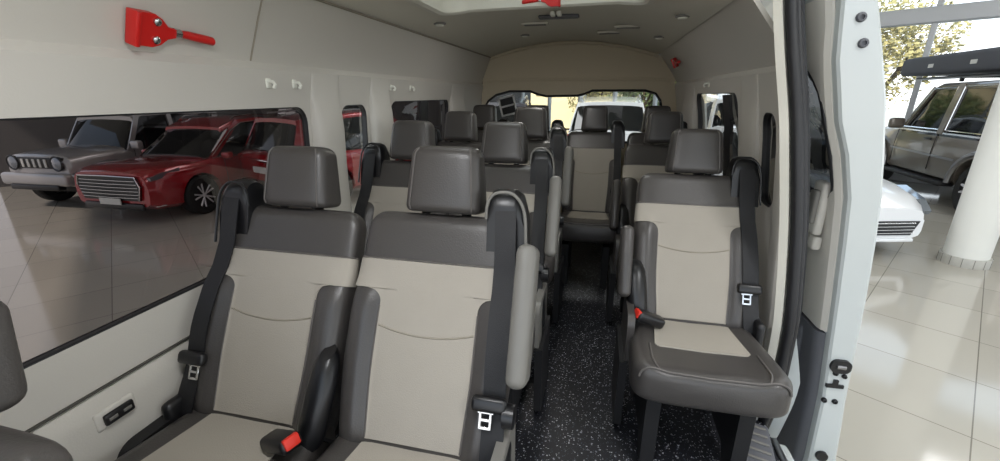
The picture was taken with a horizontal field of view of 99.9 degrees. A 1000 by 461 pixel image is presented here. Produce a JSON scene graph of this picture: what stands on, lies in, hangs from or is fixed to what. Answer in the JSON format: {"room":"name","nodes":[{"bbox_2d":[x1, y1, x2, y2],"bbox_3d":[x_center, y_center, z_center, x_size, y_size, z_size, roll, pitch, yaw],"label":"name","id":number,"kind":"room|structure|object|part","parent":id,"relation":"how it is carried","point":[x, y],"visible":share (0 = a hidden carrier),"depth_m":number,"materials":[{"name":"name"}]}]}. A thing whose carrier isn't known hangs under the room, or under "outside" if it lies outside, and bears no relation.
{"room":"vehicle interior","nodes":[
{"label":"vehicle interior","id":0,"kind":"room"},
{"bbox_2d":[0,0,489,432],"bbox_3d":[-0.619,-0.139,1.831,0.146,1.540,4.300,4,18,12],"label":"wall","id":1,"kind":"structure","parent":0,"point":[58,57],"depth_m":1.04,"materials":[{"name":"plastic"}]},
{"bbox_2d":[25,336,188,432],"bbox_3d":[-0.741,0.150,1.577,0.006,0.005,3.500,4,18,12],"label":"trim","id":2,"kind":"structure","parent":1,"relation":"attached to","point":[70,406],"depth_m":0.94,"materials":[{"name":"grey"}]},
{"bbox_2d":[31,339,188,460],"bbox_3d":[-0.740,0.408,1.659,0.031,0.525,3.500,4,18,12],"label":"trim","id":3,"kind":"structure","parent":1,"relation":"attached to","point":[155,383],"depth_m":0.97,"materials":[{"name":"plastic"}]},
{"bbox_2d":[92,393,136,432],"bbox_3d":[-0.875,0.416,0.959,0.021,0.045,0.085,4,18,12],"label":"panel","id":4,"kind":"object","parent":1,"relation":"attached to","point":[103,419],"visible":1,"depth_m":0.95,"materials":[{"name":"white plastic"}]},
{"bbox_2d":[0,107,314,368],"bbox_3d":[-0.913,0.032,0.790,0.036,0.473,1.743,4,18,12],"label":"window","id":5,"kind":"structure","parent":1,"relation":"in","point":[106,220],"depth_m":0.95,"materials":[{"name":"clear glass"}]},
{"bbox_2d":[125,7,215,46],"bbox_3d":[-0.768,-0.466,0.993,0.054,0.078,0.208,4,18,12],"label":"hammer","id":6,"kind":"object","parent":1,"relation":"attached to","point":[142,27],"visible":1,"depth_m":0.93,"materials":[{"name":"red plastic"}]},
{"bbox_3d":[-0.756,-0.480,1.048,0.024,0.026,0.092,25,21,5],"label":"handle","id":7,"kind":"part","parent":6,"relation":"part of","materials":[{"name":"red plastic"}]},
{"bbox_2d":[250,0,262,60],"bbox_3d":[-0.705,-0.597,1.220,0.083,0.195,0.006,1,18,4],"label":"trim","id":8,"kind":"structure","parent":1,"relation":"attached to","point":[260,6],"depth_m":1.22,"materials":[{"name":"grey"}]},
{"bbox_2d":[265,78,276,88],"bbox_3d":[-0.713,-0.460,1.314,0.032,0.032,0.022,4,18,12],"label":"coat hook","id":9,"kind":"object","parent":1,"relation":"attached to","point":[268,81],"visible":1,"depth_m":1.31,"materials":[{"name":"white"}]},
{"bbox_3d":[-0.726,-0.461,1.316,0.006,0.030,0.022,4,18,12],"label":"plate","id":10,"kind":"part","parent":9,"relation":"part of","materials":[{"name":"white"}]},
{"bbox_3d":[-0.711,-0.458,1.314,0.028,0.028,0.011,4,18,12],"label":"hook arm","id":11,"kind":"part","parent":9,"relation":"part of","materials":[{"name":"white"}]},
{"bbox_2d":[292,80,301,88],"bbox_3d":[-0.686,-0.495,1.425,0.032,0.032,0.022,4,18,12],"label":"coat hook","id":12,"kind":"object","parent":1,"relation":"attached to","point":[294,82],"visible":1,"depth_m":1.42,"materials":[{"name":"white"}]},
{"bbox_3d":[-0.699,-0.497,1.427,0.006,0.030,0.022,4,18,12],"label":"plate","id":13,"kind":"part","parent":12,"relation":"part of","materials":[{"name":"white"}]},
{"bbox_2d":[310,74,351,211],"bbox_3d":[-0.674,-0.251,1.690,0.075,0.700,0.170,4,18,12],"label":"trim","id":14,"kind":"structure","parent":1,"relation":"attached to","point":[328,131],"depth_m":1.61,"materials":[{"name":"plastic"}]},
{"bbox_2d":[342,105,367,145],"bbox_3d":[-0.646,-0.315,1.889,0.037,0.488,0.208,4,18,12],"label":"window","id":15,"kind":"structure","parent":1,"relation":"in","point":[363,111],"depth_m":1.93,"materials":[{"name":"black rubber"}]},
{"bbox_2d":[369,79,394,159],"bbox_3d":[-0.578,-0.379,2.086,0.075,0.700,0.185,4,18,12],"label":"trim","id":16,"kind":"structure","parent":1,"relation":"attached to","point":[380,109],"depth_m":1.98,"materials":[{"name":"plastic"}]},
{"bbox_2d":[316,0,490,57],"bbox_3d":[-0.560,-0.828,1.584,0.009,0.010,4.280,4,18,12],"label":"trim","id":17,"kind":"structure","parent":1,"relation":"attached to","point":[322,1],"depth_m":1.84,"materials":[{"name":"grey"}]},
{"bbox_2d":[391,100,447,160],"bbox_3d":[-0.474,-0.592,2.588,0.043,0.465,0.868,4,18,12],"label":"window","id":18,"kind":"structure","parent":1,"relation":"in","point":[433,111],"depth_m":2.56,"materials":[{"name":"black glass"}]},
{"bbox_2d":[450,84,464,110],"bbox_3d":[-0.317,-0.722,3.150,0.080,0.700,0.270,4,18,12],"label":"trim","id":19,"kind":"structure","parent":1,"relation":"attached to","point":[457,97],"depth_m":3.02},
{"bbox_2d":[482,81,530,100],"bbox_3d":[-5.027,-5.590,14.004,17.000,6.000,0.300,-15,23,-39],"label":"wall","id":20,"kind":"structure","parent":0,"point":[518,95],"depth_m":19.00,"materials":[{"name":"paint"}]},
{"bbox_2d":[521,0,999,186],"bbox_3d":[10.180,-3.925,8.844,0.227,6.000,30.930,-15,23,-39],"label":"window","id":21,"kind":"structure","parent":20,"relation":"in","point":[989,9],"depth_m":9.32,"materials":[{"name":"grey metal"}]},
{"bbox_3d":[10.488,-1.077,9.397,0.200,0.240,30.000,-15,23,-39],"label":"rail","id":22,"kind":"part","parent":21,"relation":"part of","materials":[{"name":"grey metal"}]},
{"bbox_2d":[326,0,732,56],"bbox_3d":[0.093,-0.855,1.427,1.368,0.143,4.300,4,18,12],"label":"ceiling","id":23,"kind":"structure","parent":0,"point":[489,33],"depth_m":2.27,"materials":[{"name":"fabric"}]},
{"bbox_2d":[434,22,445,26],"bbox_3d":[-0.303,-1.035,2.112,0.064,0.016,0.064,4,18,12],"label":"recessed light","id":24,"kind":"object","parent":23,"relation":"in","point":[439,24],"visible":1,"depth_m":2.10,"materials":[{"name":"grey plastic"}]},
{"bbox_2d":[404,0,654,15],"bbox_3d":[0.067,-0.911,1.388,0.950,0.189,1.110,4,18,12],"label":"trim","id":25,"kind":"structure","parent":23,"relation":"attached to","point":[435,7],"depth_m":1.90,"materials":[{"name":"grey"}]},
{"bbox_2d":[521,22,548,25],"bbox_3d":[0.210,-1.237,2.516,0.160,0.015,0.060,4,18,12],"label":"ceiling vent","id":26,"kind":"object","parent":23,"relation":"in","point":[529,23],"visible":0.98,"depth_m":2.50,"materials":[{"name":"plastic"}]},
{"bbox_2d":[522,0,560,6],"bbox_3d":[0.185,-1.033,1.882,0.174,0.062,0.026,4,18,12],"label":"hammer","id":27,"kind":"object","parent":23,"relation":"attached to","point":[552,3],"visible":1,"depth_m":1.87,"materials":[{"name":"red plastic"}]},
{"bbox_3d":[0.137,-1.032,1.892,0.077,0.022,0.020,4,18,12],"label":"handle","id":28,"kind":"part","parent":27,"relation":"part of","materials":[{"name":"red plastic"}]},
{"bbox_2d":[538,11,578,19],"bbox_3d":[0.306,-1.143,2.234,0.220,0.028,0.195,4,18,12],"label":"recessed light","id":29,"kind":"object","parent":23,"relation":"in","point":[558,15],"visible":1,"depth_m":2.27,"materials":[{"name":"grey"}]},
{"bbox_2d":[597,31,620,34],"bbox_3d":[0.718,-1.296,2.751,0.160,0.015,0.060,4,18,12],"label":"ceiling vent","id":30,"kind":"object","parent":23,"relation":"in","point":[598,32],"visible":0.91,"depth_m":2.73,"materials":[{"name":"plastic"}]},
{"bbox_2d":[614,25,639,28],"bbox_3d":[0.736,-1.168,2.410,0.160,0.015,0.060,4,18,12],"label":"ceiling vent","id":31,"kind":"object","parent":23,"relation":"in","point":[615,26],"visible":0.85,"depth_m":2.39,"materials":[{"name":"plastic"}]},
{"bbox_2d":[653,36,663,39],"bbox_3d":[0.955,-1.156,2.523,0.064,0.016,0.064,4,18,12],"label":"recessed light","id":32,"kind":"object","parent":23,"relation":"in","point":[655,37],"visible":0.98,"depth_m":2.50,"materials":[{"name":"grey plastic"}]},
{"bbox_2d":[675,14,689,19],"bbox_3d":[0.798,-0.931,1.835,0.064,0.016,0.064,4,18,12],"label":"recessed light","id":33,"kind":"object","parent":23,"relation":"in","point":[681,16],"visible":0.98,"depth_m":1.82,"materials":[{"name":"grey plastic"}]},
{"bbox_2d":[335,240,779,460],"bbox_3d":[0.175,0.660,1.896,1.745,0.060,4.300,4,18,12],"label":"floor","id":34,"kind":"structure","parent":0,"point":[574,422],"depth_m":1.68,"materials":[{"name":"carpet"}]},
{"bbox_2d":[0,301,72,460],"bbox_3d":[-0.784,0.624,0.369,0.491,0.946,0.717,4,18,12],"label":"passenger seat","id":35,"kind":"object","parent":34,"relation":"on","point":[15,444],"visible":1,"depth_m":0.53,"materials":[{"name":"beige leather"}]},
{"bbox_3d":[-0.752,0.501,0.476,0.461,0.478,0.323,4,18,12],"label":"backrest","id":36,"kind":"part","parent":35,"relation":"part of","materials":[{"name":"beige leather"}]},
{"bbox_2d":[114,146,366,460],"bbox_3d":[-0.622,0.358,1.024,0.465,1.049,0.717,4,18,12],"label":"passenger seat","id":37,"kind":"object","parent":34,"relation":"on","point":[263,359],"visible":0.97,"depth_m":1.08,"materials":[{"name":"beige leather"}]},
{"bbox_2d":[114,410,335,460],"bbox_3d":[-0.653,0.563,0.934,0.438,0.138,0.413,4,18,12],"label":"cushion","id":38,"kind":"object","parent":37,"relation":"on","point":[178,435],"depth_m":1.00,"materials":[{"name":"beige leather"}]},
{"bbox_3d":[-0.586,0.228,1.127,0.412,0.530,0.323,4,18,12],"label":"backrest","id":39,"kind":"part","parent":37,"relation":"part of","materials":[{"name":"beige leather"}]},
{"bbox_2d":[354,120,448,254],"bbox_3d":[-0.456,0.121,1.716,0.465,1.075,0.717,4,18,12],"label":"passenger seat","id":40,"kind":"object","parent":34,"relation":"on","point":[384,183],"visible":0.28,"depth_m":1.82,"materials":[{"name":"grey leather"}]},
{"bbox_3d":[-0.420,-0.012,1.818,0.412,0.544,0.323,4,18,12],"label":"backrest","id":41,"kind":"part","parent":40,"relation":"part of","materials":[{"name":"beige leather"}]},
{"bbox_2d":[316,146,539,460],"bbox_3d":[-0.180,0.385,0.923,0.488,1.059,0.733,4,18,12],"label":"passenger seat","id":42,"kind":"object","parent":34,"relation":"on","point":[441,327],"visible":1,"depth_m":0.99,"materials":[{"name":"beige leather"}]},
{"bbox_2d":[316,436,360,460],"bbox_3d":[-0.236,0.589,0.841,0.438,0.140,0.413,4,18,12],"label":"cushion","id":43,"kind":"object","parent":42,"relation":"on","point":[345,448],"depth_m":0.96,"materials":[{"name":"beige leather"}]},
{"bbox_3d":[-0.170,0.251,1.034,0.412,0.536,0.323,4,18,12],"label":"backrest","id":44,"kind":"part","parent":42,"relation":"part of","materials":[{"name":"beige leather"}]},
{"bbox_3d":[0.051,0.183,0.914,0.046,0.300,0.189,4,18,12],"label":"armrest","id":45,"kind":"part","parent":42,"relation":"part of","materials":[{"name":"grey plastic"}]},
{"bbox_2d":[434,111,487,163],"bbox_3d":[-0.304,-0.088,2.340,0.465,1.091,0.717,4,18,12],"label":"passenger seat","id":46,"kind":"object","parent":34,"relation":"on","point":[460,127],"visible":0.15,"depth_m":2.44,"materials":[{"name":"grey leather"}]},
{"bbox_3d":[-0.268,-0.223,2.441,0.412,0.552,0.323,4,18,12],"label":"backrest","id":47,"kind":"part","parent":46,"relation":"part of","materials":[{"name":"beige leather"}]},
{"bbox_2d":[473,105,508,141],"bbox_3d":[-0.174,-0.306,2.981,0.429,1.112,0.730,4,18,12],"label":"passenger seat","id":48,"kind":"object","parent":34,"relation":"on","point":[484,113],"visible":0.06,"depth_m":3.07,"materials":[{"name":"beige leather"}]},
{"bbox_3d":[-0.150,-0.444,3.086,0.383,0.562,0.323,4,18,12],"label":"backrest","id":49,"kind":"part","parent":48,"relation":"part of","materials":[{"name":"beige leather"}]},
{"bbox_2d":[449,122,561,427],"bbox_3d":[-0.026,0.152,1.620,0.488,1.075,0.733,4,18,12],"label":"passenger seat","id":50,"kind":"object","parent":34,"relation":"on","point":[502,142],"visible":0.38,"depth_m":1.68,"materials":[{"name":"grey leather"}]},
{"bbox_3d":[-0.016,0.017,1.729,0.412,0.544,0.323,4,18,12],"label":"backrest","id":51,"kind":"part","parent":50,"relation":"part of","materials":[{"name":"beige leather"}]},
{"bbox_3d":[0.066,0.566,1.650,0.044,0.269,0.400,4,18,12],"label":"leg","id":52,"kind":"part","parent":50,"relation":"part of","materials":[{"name":"black plastic"}]},
{"bbox_2d":[531,324,534,360],"bbox_3d":[-0.082,0.358,1.538,0.438,0.142,0.413,4,18,12],"label":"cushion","id":53,"kind":"object","parent":50,"relation":"on","point":[533,346],"depth_m":1.45,"materials":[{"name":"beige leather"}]},
{"bbox_3d":[0.205,-0.052,1.609,0.046,0.305,0.189,4,18,12],"label":"armrest","id":54,"kind":"part","parent":50,"relation":"part of","materials":[{"name":"grey plastic"}]},
{"bbox_2d":[494,107,573,322],"bbox_3d":[0.126,-0.070,2.239,0.488,1.118,0.733,4,18,12],"label":"passenger seat","id":55,"kind":"object","parent":34,"relation":"on","point":[534,118],"visible":0.27,"depth_m":2.29,"materials":[{"name":"grey leather"}]},
{"bbox_3d":[0.136,-0.209,2.348,0.412,0.565,0.323,4,18,12],"label":"backrest","id":56,"kind":"part","parent":55,"relation":"part of","materials":[{"name":"beige leather"}]},
{"bbox_2d":[543,255,554,283],"bbox_3d":[0.070,0.142,2.159,0.438,0.147,0.413,4,18,12],"label":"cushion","id":57,"kind":"object","parent":55,"relation":"on","point":[549,263],"depth_m":1.96,"materials":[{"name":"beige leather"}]},
{"bbox_3d":[0.357,-0.282,2.226,0.046,0.317,0.189,4,18,12],"label":"armrest","id":58,"kind":"part","parent":55,"relation":"part of","materials":[{"name":"grey plastic"}]},
{"bbox_2d":[527,105,563,139],"bbox_3d":[0.209,-0.279,2.896,0.429,1.112,0.730,4,18,12],"label":"passenger seat","id":59,"kind":"object","parent":34,"relation":"on","point":[555,122],"visible":0.09,"depth_m":2.98,"materials":[{"name":"grey leather"}]},
{"bbox_2d":[559,105,624,287],"bbox_3d":[0.608,-0.251,2.808,0.429,1.112,0.730,4,18,12],"label":"passenger seat","id":60,"kind":"object","parent":34,"relation":"on","point":[597,151],"visible":0.72,"depth_m":2.86,"materials":[{"name":"grey leather"}]},
{"bbox_3d":[0.461,0.160,2.895,0.041,0.278,0.400,4,18,12],"label":"leg","id":61,"kind":"part","parent":60,"relation":"part of","materials":[{"name":"black plastic"}]},
{"bbox_2d":[559,210,614,243],"bbox_3d":[0.566,-0.038,2.725,0.407,0.147,0.413,4,18,12],"label":"cushion","id":62,"kind":"object","parent":60,"relation":"on","point":[585,226],"depth_m":2.55,"materials":[{"name":"beige leather"}]},
{"bbox_3d":[0.632,-0.388,2.913,0.383,0.562,0.323,4,18,12],"label":"backrest","id":63,"kind":"part","parent":60,"relation":"part of","materials":[{"name":"beige leather"}]},
{"bbox_3d":[0.705,0.177,2.841,0.041,0.278,0.400,4,18,12],"label":"leg","id":64,"kind":"part","parent":60,"relation":"part of","materials":[{"name":"black plastic"}]},
{"bbox_2d":[606,111,703,321],"bbox_3d":[0.819,-0.036,2.170,0.489,1.096,0.717,4,18,12],"label":"passenger seat","id":65,"kind":"object","parent":34,"relation":"on","point":[640,160],"visible":0.31,"depth_m":2.26,"materials":[{"name":"grey leather"}]},
{"bbox_3d":[0.614,-0.134,2.237,0.046,0.268,0.171,4,18,12],"label":"armrest","id":66,"kind":"part","parent":65,"relation":"part of","materials":[{"name":"beige leather"}]},
{"bbox_2d":[616,255,618,278],"bbox_3d":[0.799,0.176,2.079,0.438,0.145,0.413,4,18,12],"label":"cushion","id":67,"kind":"object","parent":65,"relation":"on","point":[617,256],"depth_m":2.02,"materials":[{"name":"black leather"}]},
{"bbox_3d":[0.684,0.370,2.250,0.044,0.274,0.400,4,18,12],"label":"leg","id":68,"kind":"part","parent":65,"relation":"part of","materials":[{"name":"black plastic"}]},
{"bbox_3d":[0.865,-0.170,2.269,0.412,0.554,0.323,4,18,12],"label":"backrest","id":69,"kind":"part","parent":65,"relation":"part of","materials":[{"name":"beige leather"}]},
{"bbox_2d":[626,106,686,147],"bbox_3d":[1.008,-0.222,2.720,0.429,1.112,0.730,4,18,12],"label":"passenger seat","id":70,"kind":"object","parent":34,"relation":"on","point":[635,137],"visible":0.12,"depth_m":2.84,"materials":[{"name":"grey leather"}]},
{"bbox_3d":[1.032,-0.360,2.825,0.383,0.562,0.323,4,18,12],"label":"backrest","id":71,"kind":"part","parent":70,"relation":"part of","materials":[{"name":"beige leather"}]},
{"bbox_2d":[611,129,792,460],"bbox_3d":[0.665,0.208,1.472,0.489,1.059,0.717,4,18,12],"label":"passenger seat","id":72,"kind":"object","parent":34,"relation":"on","point":[691,332],"visible":1,"depth_m":1.49,"materials":[{"name":"beige leather"}]},
{"bbox_3d":[0.460,0.113,1.540,0.046,0.259,0.171,4,18,12],"label":"armrest","id":73,"kind":"part","parent":72,"relation":"part of","materials":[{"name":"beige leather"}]},
{"bbox_3d":[0.531,0.601,1.548,0.044,0.265,0.400,4,18,12],"label":"leg","id":74,"kind":"part","parent":72,"relation":"part of","materials":[{"name":"black plastic"}]},
{"bbox_3d":[0.712,0.077,1.572,0.412,0.536,0.323,4,18,12],"label":"backrest","id":75,"kind":"part","parent":72,"relation":"part of","materials":[{"name":"beige leather"}]},
{"bbox_2d":[628,322,792,417],"bbox_3d":[0.646,0.415,1.380,0.438,0.140,0.413,4,18,12],"label":"cushion","id":76,"kind":"object","parent":72,"relation":"on","point":[723,367],"depth_m":1.23,"materials":[{"name":"beige leather"}]},
{"bbox_3d":[0.794,0.620,1.490,0.044,0.265,0.400,4,18,12],"label":"leg","id":77,"kind":"part","parent":72,"relation":"part of","materials":[{"name":"black plastic"}]},
{"bbox_2d":[747,423,775,460],"bbox_3d":[0.885,0.756,1.463,0.121,0.038,0.260,7,19,22],"label":"step tread","id":78,"kind":"structure","parent":34,"relation":"on","point":[760,449],"depth_m":1.46,"materials":[{"name":"grey"}]},
{"bbox_2d":[770,437,787,460],"bbox_3d":[0.717,1.102,0.419,0.022,0.010,2.360,4,18,12],"label":"trim","id":79,"kind":"structure","parent":34,"relation":"on","point":[775,443],"depth_m":1.46,"materials":[{"name":"silver metal"}]},
{"bbox_2d":[481,44,676,212],"bbox_3d":[0.671,-0.770,3.662,1.752,1.617,0.065,4,18,12],"label":"tailgate","id":80,"kind":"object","parent":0,"point":[568,60],"depth_m":3.46,"materials":[{"name":"plastic"}]},
{"bbox_2d":[485,89,661,143],"bbox_3d":[0.592,-0.980,3.599,1.495,0.435,0.054,4,18,12],"label":"window","id":81,"kind":"structure","parent":80,"relation":"in","point":[592,90],"depth_m":3.50,"materials":[{"name":"black rubber"}]},
{"bbox_2d":[498,94,516,116],"bbox_3d":[0.068,-1.096,3.688,0.182,0.197,0.004,4,18,12],"label":"window sticker","id":82,"kind":"object","parent":81,"relation":"attached to","point":[507,104],"visible":0.86,"depth_m":3.69,"materials":[{"name":"white"}]},
{"bbox_2d":[489,41,658,59],"bbox_3d":[0.575,-1.469,3.418,1.376,0.141,0.024,4,18,12],"label":"trim","id":83,"kind":"structure","parent":80,"relation":"attached to","point":[558,42],"depth_m":3.38,"materials":[{"name":"plastic"}]},
{"bbox_2d":[485,78,670,82],"bbox_3d":[0.607,-1.246,3.480,1.522,0.039,0.016,4,18,12],"label":"trim","id":84,"kind":"structure","parent":80,"relation":"attached to","point":[518,79],"depth_m":3.46,"materials":[{"name":"plastic"}]},
{"bbox_2d":[350,131,999,460],"bbox_3d":[-0.299,0.965,3.619,44.000,0.100,44.000,4,18,12],"label":"floor","id":85,"kind":"structure","parent":0,"point":[924,383],"depth_m":3.34,"materials":[{"name":"tile"}]},
{"bbox_2d":[344,106,360,110],"bbox_3d":[-5.673,-3.684,14.614,2.404,1.999,5.118,16,24,40],"label":"hatchback","id":86,"kind":"object","parent":85,"relation":"on","point":[346,107],"visible":0.02,"depth_m":14.02,"materials":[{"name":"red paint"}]},
{"bbox_2d":[342,108,363,196],"bbox_3d":[-3.016,-1.765,9.089,2.090,1.738,4.450,11,21,31],"label":"hatchback","id":87,"kind":"object","parent":85,"relation":"on","point":[352,120],"visible":0.03,"depth_m":7.99,"materials":[{"name":"red paint"}]},
{"bbox_3d":[-2.896,-2.257,7.940,0.039,0.096,1.702,12,21,32],"label":"roof rail","id":88,"kind":"part","parent":87,"relation":"part of","materials":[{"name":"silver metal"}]},
{"bbox_2d":[481,95,530,121],"bbox_3d":[0.066,-2.889,12.179,2.383,1.981,5.073,2,18,5],"label":"car","id":89,"kind":"object","parent":85,"relation":"on","point":[520,102],"visible":0.02,"depth_m":9.98,"materials":[{"name":"grey paint"}]},
{"bbox_2d":[567,92,622,111],"bbox_3d":[5.327,-7.420,22.773,3.371,4.311,3.351,4,18,12],"label":"tree","id":90,"kind":"object","parent":85,"relation":"on","point":[592,94],"visible":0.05,"depth_m":22.57,"materials":[{"name":"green plant"}]},
{"bbox_2d":[567,94,644,140],"bbox_3d":[3.161,-2.899,12.178,2.404,1.999,5.118,5,18,14],"label":"car","id":91,"kind":"object","parent":85,"relation":"on","point":[629,110],"visible":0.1,"depth_m":9.97,"materials":[{"name":"white paint"}]},
{"bbox_2d":[607,81,675,108],"bbox_3d":[6.750,-6.204,19.403,3.626,4.066,3.284,4,18,12],"label":"tree","id":92,"kind":"object","parent":85,"relation":"on","point":[647,98],"visible":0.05,"depth_m":19.50,"materials":[{"name":"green plant"}]},
{"bbox_2d":[707,94,734,127],"bbox_3d":[6.390,-3.026,12.430,2.508,2.086,5.340,2,18,8],"label":"hatchback","id":93,"kind":"object","parent":85,"relation":"on","point":[715,114],"visible":0.02,"depth_m":10.27,"materials":[{"name":"white paint"}]},
{"bbox_2d":[707,125,930,241],"bbox_3d":[4.526,-1.018,7.192,2.050,1.482,4.477,0,18,-1],"label":"car","id":94,"kind":"object","parent":85,"relation":"on","point":[902,210],"visible":0.07,"depth_m":5.20,"materials":[{"name":"white paint"}]},
{"bbox_2d":[877,221,920,234],"bbox_3d":[4.579,-0.051,5.273,1.200,0.180,0.185,0,18,-1],"label":"grille","id":95,"kind":"object","parent":94,"relation":"attached to","point":[884,227],"depth_m":5.19,"materials":[{"name":"silver metal"}]},
{"bbox_2d":[878,0,975,108],"bbox_3d":[12.847,-5.330,13.963,3.954,5.740,3.373,-1,18,-2],"label":"tree","id":96,"kind":"object","parent":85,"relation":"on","point":[912,49],"visible":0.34,"depth_m":13.08,"materials":[{"name":"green plant"}]},
{"bbox_2d":[883,80,999,210],"bbox_3d":[9.152,-1.605,7.768,2.553,2.245,5.394,6,19,17],"label":"car","id":97,"kind":"object","parent":85,"relation":"on","point":[937,145],"visible":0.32,"depth_m":7.69,"materials":[{"name":"brown paint"}]},
{"bbox_2d":[888,117,905,127],"bbox_3d":[8.338,-2.267,8.830,0.253,0.207,0.138,6,19,17],"label":"mirror","id":98,"kind":"object","parent":97,"relation":"on","point":[893,122],"depth_m":8.78,"materials":[{"name":"silver metal"}]},
{"bbox_3d":[8.209,-1.534,8.246,0.017,0.058,2.070,6,19,17],"label":"moulding","id":99,"kind":"part","parent":97,"relation":"part of","materials":[{"name":"silver metal"}]},
{"bbox_3d":[7.961,-1.669,7.334,0.017,0.040,3.565,6,19,17],"label":"moulding","id":100,"kind":"part","parent":97,"relation":"part of","materials":[{"name":"silver metal"}]},
{"bbox_2d":[916,73,999,81],"bbox_3d":[9.061,-2.612,7.148,1.496,0.113,3.600,6,19,17],"label":"roof rack","id":101,"kind":"object","parent":97,"relation":"on","point":[989,75],"visible":1,"depth_m":7.73,"materials":[{"name":"silver metal"}]},
{"bbox_2d":[901,47,999,75],"bbox_3d":[8.834,-2.965,7.333,1.208,0.360,4.000,6,19,17],"label":"tent","id":102,"kind":"object","parent":101,"relation":"on","point":[981,61],"visible":0.98,"depth_m":7.72,"materials":[{"name":"grey fabric"}]},
{"bbox_2d":[936,83,999,269],"bbox_3d":[5.736,-2.454,4.286,0.469,6.000,0.464,4,18,12],"label":"column","id":103,"kind":"structure","parent":85,"relation":"on","point":[973,235],"depth_m":4.90,"materials":[{"name":"white paint"}]},
{"bbox_2d":[660,0,776,352],"bbox_3d":[1.142,-0.353,2.494,0.312,1.540,2.150,4,18,12],"label":"wall","id":104,"kind":"structure","parent":0,"point":[736,42],"depth_m":1.67,"materials":[{"name":"plastic"}]},
{"bbox_2d":[671,57,680,67],"bbox_3d":[1.174,-1.120,2.794,0.051,0.068,0.181,4,18,11],"label":"hammer","id":105,"kind":"object","parent":104,"relation":"attached to","point":[674,61],"visible":1,"depth_m":2.83,"materials":[{"name":"red plastic"}]},
{"bbox_2d":[682,83,696,128],"bbox_3d":[1.309,-0.559,2.888,0.144,0.850,0.320,4,18,12],"label":"trim","id":106,"kind":"structure","parent":104,"relation":"attached to","point":[689,112],"depth_m":2.71,"materials":[{"name":"plastic"}]},
{"bbox_2d":[697,93,737,175],"bbox_3d":[1.171,-0.500,2.277,0.097,0.475,0.858,4,18,12],"label":"window","id":107,"kind":"structure","parent":104,"relation":"in","point":[727,99],"depth_m":2.08,"materials":[{"name":"black rubber"}]},
{"bbox_2d":[739,75,759,213],"bbox_3d":[1.041,-0.197,1.765,0.135,0.850,0.200,4,18,12],"label":"trim","id":108,"kind":"structure","parent":104,"relation":"attached to","point":[749,144],"depth_m":1.65,"materials":[{"name":"plastic"}]},
{"bbox_2d":[761,113,775,206],"bbox_3d":[0.994,-0.257,1.544,0.070,0.348,0.143,4,18,12],"label":"window","id":109,"kind":"structure","parent":104,"relation":"in","point":[769,124],"depth_m":1.57,"materials":[{"name":"black glass"}]},
{"bbox_2d":[761,43,779,327],"bbox_3d":[0.956,-0.121,1.465,0.166,0.990,0.070,4,18,12],"label":"trim","id":110,"kind":"structure","parent":104,"relation":"attached to","point":[767,317],"depth_m":1.50,"materials":[{"name":"plastic"}]},
{"bbox_2d":[756,0,790,419],"bbox_3d":[0.881,0.074,1.460,0.257,1.974,0.180,4,18,12],"label":"trim","id":111,"kind":"structure","parent":104,"relation":"attached to","point":[778,5],"depth_m":1.32,"materials":[{"name":"grey"}]},
{"bbox_2d":[759,0,807,429],"bbox_3d":[0.911,0.081,1.438,0.266,1.973,0.179,4,18,12],"label":"trim","id":112,"kind":"structure","parent":104,"relation":"attached to","point":[794,39],"depth_m":1.30,"materials":[{"name":"black rubber"}]},
{"bbox_2d":[768,338,799,438],"bbox_3d":[0.968,0.073,1.470,0.286,1.972,0.180,4,18,12],"label":"trim","id":113,"kind":"structure","parent":104,"relation":"attached to","point":[777,424],"depth_m":1.51,"materials":[{"name":"grey paint"}]},
{"bbox_2d":[797,0,809,334],"bbox_3d":[0.979,0.056,1.517,0.254,1.972,0.173,4,18,12],"label":"trim","id":114,"kind":"structure","parent":104,"relation":"attached to","point":[803,1],"depth_m":1.35,"materials":[{"name":"black rubber"}]},
{"bbox_2d":[701,0,787,361],"bbox_3d":[1.250,-0.161,2.548,0.188,2.002,2.217,4,18,12],"label":"wall","id":115,"kind":"structure","parent":0,"point":[768,4],"depth_m":2.65,"materials":[{"name":"grey paint"}]},
{"bbox_2d":[780,444,793,460],"bbox_3d":[0.778,1.282,0.570,0.060,0.350,2.240,4,18,12],"label":"trim","id":116,"kind":"structure","parent":115,"relation":"attached to","point":[785,449],"depth_m":1.50,"materials":[{"name":"grey paint"}]},
{"bbox_2d":[730,0,885,460],"bbox_3d":[1.256,0.003,1.978,0.400,1.940,1.168,4,18,12],"label":"door","id":117,"kind":"structure","parent":115,"relation":"in","point":[845,64],"depth_m":1.41,"materials":[{"name":"grey paint"}]},
{"bbox_3d":[1.198,-0.324,1.883,0.239,1.100,1.075,4,18,12],"label":"panel","id":118,"kind":"part","parent":117,"relation":"part of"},
{"bbox_3d":[1.319,0.526,2.131,0.073,0.650,1.070,4,18,12],"label":"panel","id":119,"kind":"part","parent":117,"relation":"part of","materials":[{"name":"grey"}]},
{"bbox_3d":[1.135,0.041,1.517,0.030,0.050,0.050,4,18,12],"label":"lock knob","id":120,"kind":"part","parent":117,"relation":"part of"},
{"bbox_3d":[1.109,-0.086,1.488,0.022,0.120,0.045,4,18,12],"label":"handle lever","id":121,"kind":"part","parent":117,"relation":"part of","materials":[{"name":"grey plastic"}]},
{"label":"outside","id":122,"kind":"structure","parent":0,"visible":0},
{"bbox_2d":[566,108,915,130],"bbox_3d":[6.756,-6.938,28.475,160.000,0.100,120.000,4,18,12],"label":"ground","id":123,"kind":"structure","parent":122,"point":[891,112],"depth_m":49.86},
{"bbox_2d":[531,92,635,127],"bbox_3d":[4.223,-9.851,28.150,9.600,5.425,5.600,11,21,31],"label":"building","id":124,"kind":"structure","parent":123,"relation":"on","point":[560,110],"depth_m":26.12,"materials":[{"name":"paint"}]}
]}

